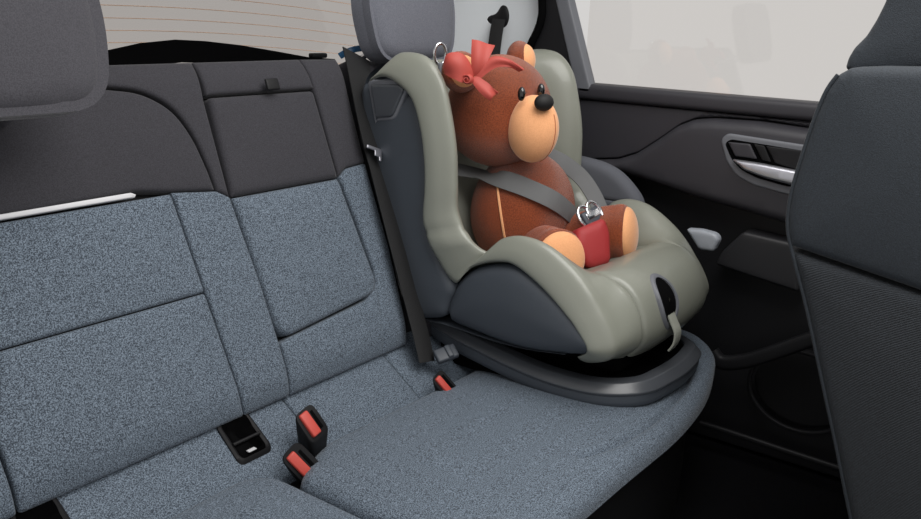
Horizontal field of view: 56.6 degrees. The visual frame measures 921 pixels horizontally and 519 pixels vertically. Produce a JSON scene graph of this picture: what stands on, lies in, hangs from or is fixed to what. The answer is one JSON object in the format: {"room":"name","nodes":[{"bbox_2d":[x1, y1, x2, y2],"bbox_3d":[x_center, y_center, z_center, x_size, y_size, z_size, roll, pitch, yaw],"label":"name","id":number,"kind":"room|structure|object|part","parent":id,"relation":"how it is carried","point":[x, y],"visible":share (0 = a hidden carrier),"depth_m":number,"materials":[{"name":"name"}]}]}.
{"room":"vehicle interior","nodes":[
{"label":"vehicle interior","id":0,"kind":"room"},
{"bbox_2d":[669,430,848,518],"bbox_3d":[0.095,0.701,1.265,2.400,0.020,2.200,13,20,34],"label":"floor","id":1,"kind":"structure","parent":0,"point":[719,479],"depth_m":1.94,"materials":[{"name":"black carpet"}]},
{"bbox_2d":[57,330,714,518],"bbox_3d":[-0.018,0.424,1.509,0.558,0.368,1.600,13,20,34],"label":"seat cushion","id":2,"kind":"object","parent":1,"relation":"on","point":[490,445],"visible":0.57,"depth_m":1.41,"materials":[{"name":"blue fabric"}]},
{"bbox_2d":[9,498,69,518],"bbox_3d":[-0.549,0.362,1.133,0.065,0.069,0.069,13,20,34],"label":"anchor","id":3,"kind":"object","parent":2,"relation":"attached to","point":[52,509],"visible":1,"depth_m":1.14,"materials":[{"name":"black plastic"}]},
{"bbox_2d":[0,45,405,518],"bbox_3d":[-0.449,-0.035,1.446,0.333,0.611,1.188,13,20,34],"label":"seatback","id":4,"kind":"object","parent":2,"relation":"attached to","point":[192,249],"visible":0.98,"depth_m":1.35,"materials":[{"name":"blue fabric"}]},
{"bbox_2d":[0,0,108,127],"bbox_3d":[-0.602,-0.269,1.055,0.188,0.253,0.278,13,20,34],"label":"headrest cover","id":5,"kind":"object","parent":4,"relation":"attached to","point":[54,61],"visible":1,"depth_m":1.05,"materials":[{"name":"grey fabric"}]},
{"bbox_3d":[-0.589,-0.204,1.143,0.136,0.081,0.012,13,20,34],"label":"post","id":6,"kind":"part","parent":5,"relation":"part of","materials":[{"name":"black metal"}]},
{"bbox_3d":[-0.347,-0.213,1.565,0.090,0.169,0.256,13,20,34],"label":"armrest","id":7,"kind":"part","parent":4,"relation":"part of","materials":[{"name":"grey fabric"}]},
{"bbox_3d":[-0.282,-0.007,1.584,0.121,0.244,0.278,13,20,34],"label":"armrest","id":8,"kind":"part","parent":4,"relation":"part of","materials":[{"name":"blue fabric"}]},
{"bbox_2d":[342,47,458,363],"bbox_3d":[-0.133,-0.111,1.719,0.101,0.600,0.329,-11,21,-39],"label":"belt","id":9,"kind":"object","parent":4,"relation":"attached to","point":[358,67],"visible":0.86,"depth_m":1.71,"materials":[{"name":"black fabric"}]},
{"bbox_2d":[217,414,270,464],"bbox_3d":[-0.353,0.294,1.392,0.065,0.069,0.069,13,20,34],"label":"anchor","id":10,"kind":"object","parent":2,"relation":"attached to","point":[242,436],"visible":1,"depth_m":1.39,"materials":[{"name":"black plastic"}]},
{"bbox_2d":[282,443,318,482],"bbox_3d":[-0.254,0.335,1.381,0.058,0.093,0.074,13,20,34],"label":"seat belt buckle","id":11,"kind":"object","parent":2,"relation":"on","point":[297,459],"visible":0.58,"depth_m":1.36,"materials":[{"name":"black plastic"}]},
{"bbox_2d":[295,405,327,456],"bbox_3d":[-0.247,0.293,1.419,0.048,0.109,0.060,13,20,34],"label":"seat belt buckle","id":12,"kind":"object","parent":2,"relation":"on","point":[312,430],"visible":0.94,"depth_m":1.40,"materials":[{"name":"black plastic"}]},
{"bbox_2d":[433,371,455,390],"bbox_3d":[-0.032,0.251,1.671,0.044,0.074,0.056,13,20,34],"label":"seat belt buckle","id":13,"kind":"object","parent":2,"relation":"on","point":[441,381],"visible":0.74,"depth_m":1.65,"materials":[{"name":"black plastic"}]},
{"bbox_2d":[339,61,644,336],"bbox_3d":[0.075,-0.144,1.940,0.504,0.585,0.545,13,20,34],"label":"seatback","id":14,"kind":"object","parent":2,"relation":"attached to","point":[613,184],"visible":0.03,"depth_m":2.01,"materials":[{"name":"grey fabric"}]},
{"bbox_2d":[351,0,454,63],"bbox_3d":[-0.155,-0.518,1.870,0.192,0.240,0.284,13,20,34],"label":"headrest cover","id":15,"kind":"object","parent":14,"relation":"attached to","point":[384,29],"visible":0.79,"depth_m":1.77,"materials":[{"name":"grey fabric"}]},
{"bbox_2d":[362,42,720,406],"bbox_3d":[0.201,-0.113,1.796,0.660,0.648,0.558,13,20,34],"label":"seat","id":16,"kind":"object","parent":2,"relation":"on","point":[607,331],"visible":0.78,"depth_m":1.65,"materials":[{"name":"grey plastic"}]},
{"bbox_3d":[-0.143,-0.306,1.664,0.084,0.073,0.006,13,20,34],"label":"plate","id":17,"kind":"part","parent":16,"relation":"part of","materials":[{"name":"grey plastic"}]},
{"bbox_2d":[441,39,638,267],"bbox_3d":[0.173,-0.201,1.770,0.424,0.488,0.320,3,16,3],"label":"teddy bear","id":18,"kind":"object","parent":16,"relation":"on","point":[505,118],"visible":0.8,"depth_m":1.69},
{"bbox_3d":[0.171,-0.013,1.747,0.124,0.124,0.137,-6,18,-26],"label":"leg","id":19,"kind":"part","parent":18,"relation":"part of","materials":[{"name":"brown fabric"}]},
{"bbox_3d":[0.290,-0.059,1.829,0.149,0.126,0.124,6,16,12],"label":"leg","id":20,"kind":"part","parent":18,"relation":"part of","materials":[{"name":"brown fabric"}]},
{"bbox_3d":[0.274,-0.094,1.772,0.038,0.022,0.010,-11,20,-37],"label":"buckle plate","id":21,"kind":"part","parent":16,"relation":"part of","materials":[{"name":"silver metal"}]},
{"bbox_3d":[0.538,-0.044,1.900,0.074,0.045,0.021,13,20,34],"label":"lever","id":22,"kind":"part","parent":16,"relation":"part of","materials":[{"name":"grey plastic"}]},
{"bbox_2d":[786,0,920,518],"bbox_3d":[0.901,0.117,1.308,0.711,1.204,0.481,13,20,34],"label":"seat","id":23,"kind":"object","parent":1,"relation":"on","point":[853,211],"visible":1,"depth_m":1.23,"materials":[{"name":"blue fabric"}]},
{"bbox_3d":[0.747,-0.151,1.349,0.307,0.315,0.471,13,20,34],"label":"backrest","id":24,"kind":"part","parent":23,"relation":"part of","materials":[{"name":"grey leather"}]},
{"bbox_3d":[0.785,0.208,1.414,0.402,0.471,0.470,13,20,34],"label":"backrest","id":25,"kind":"part","parent":23,"relation":"part of","materials":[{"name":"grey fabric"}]},
{"bbox_3d":[0.754,0.076,1.999,2.600,0.820,0.030,13,20,34],"label":"wall","id":26,"kind":"structure","parent":0,"visible":0},
{"bbox_2d":[108,40,334,64],"bbox_3d":[-0.554,-0.427,1.911,0.440,0.114,1.500,13,20,34],"label":"shelf","id":27,"kind":"object","parent":26,"relation":"attached to","point":[167,51],"visible":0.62,"depth_m":1.99,"materials":[{"name":"black plastic"}]},
{"bbox_2d":[452,0,537,53],"bbox_3d":[0.037,-0.654,2.294,0.569,0.590,0.062,10,18,26],"label":"trim","id":28,"kind":"structure","parent":26,"relation":"attached to","point":[471,16],"depth_m":2.27,"materials":[{"name":"white plastic"}]},
{"bbox_2d":[487,5,508,54],"bbox_3d":[0.078,-0.561,2.260,0.091,0.217,0.077,13,20,34],"label":"guide","id":29,"kind":"object","parent":26,"relation":"attached to","point":[498,21],"visible":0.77,"depth_m":2.24,"materials":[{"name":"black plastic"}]},
{"bbox_2d":[527,0,840,478],"bbox_3d":[0.733,-0.139,1.867,1.569,1.284,0.123,13,20,34],"label":"door","id":30,"kind":"structure","parent":26,"relation":"in","point":[724,164],"depth_m":1.99,"materials":[{"name":"black plastic"}]},
{"bbox_3d":[0.225,-0.651,2.142,0.229,0.480,0.040,13,20,34],"label":"frame","id":31,"kind":"part","parent":30,"relation":"part of","materials":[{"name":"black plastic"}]},
{"bbox_3d":[0.256,-0.649,2.104,0.204,0.460,0.030,13,20,34],"label":"frame","id":32,"kind":"part","parent":30,"relation":"part of","materials":[{"name":"grey plastic"}]},
{"bbox_3d":[0.780,-0.221,1.837,1.490,0.144,0.030,13,20,34],"label":"panel","id":33,"kind":"part","parent":30,"relation":"part of","materials":[{"name":"grey plastic"}]},
{"bbox_3d":[0.796,-0.308,1.803,1.460,0.038,0.060,13,20,34],"label":"window sill","id":34,"kind":"part","parent":30,"relation":"part of","materials":[{"name":"grey plastic"}]},
{"bbox_3d":[0.763,-0.164,1.832,1.490,0.233,0.064,13,20,34],"label":"panel","id":35,"kind":"part","parent":30,"relation":"part of","materials":[{"name":"grey plastic"}]},
{"bbox_3d":[0.780,0.081,1.948,1.500,0.820,0.030,13,20,34],"label":"panel","id":36,"kind":"part","parent":30,"relation":"part of","materials":[{"name":"black plastic"}]},
{"bbox_2d":[729,142,756,158],"bbox_3d":[0.617,-0.239,1.872,0.066,0.030,0.004,13,20,34],"label":"switch","id":37,"kind":"object","parent":30,"relation":"attached to","point":[737,150],"depth_m":1.87,"materials":[{"name":"grey plastic"}]},
{"bbox_3d":[0.670,-0.181,1.839,0.179,0.046,0.013,13,20,34],"label":"pull handle","id":38,"kind":"part","parent":30,"relation":"part of","materials":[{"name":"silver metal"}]},
{"bbox_3d":[0.702,-0.210,1.820,0.107,0.050,0.004,13,20,34],"label":"cup panel","id":39,"kind":"part","parent":30,"relation":"part of","materials":[{"name":"black plastic"}]},
{"bbox_2d":[755,349,829,426],"bbox_3d":[0.792,0.293,1.972,0.220,0.180,0.030,13,20,34],"label":"speaker grille","id":40,"kind":"object","parent":30,"relation":"attached to","point":[788,388],"depth_m":1.98,"materials":[{"name":"black plastic"}]},
{"bbox_3d":[-1.056,-0.003,2.083,0.040,0.800,2.000,13,20,34],"label":"wall","id":41,"kind":"structure","parent":0,"visible":0},
{"bbox_2d":[100,0,356,63],"bbox_3d":[-0.719,-0.671,1.986,0.347,0.540,1.920,13,20,34],"label":"window","id":42,"kind":"structure","parent":41,"relation":"in","point":[235,0],"depth_m":2.33,"materials":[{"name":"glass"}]}
]}

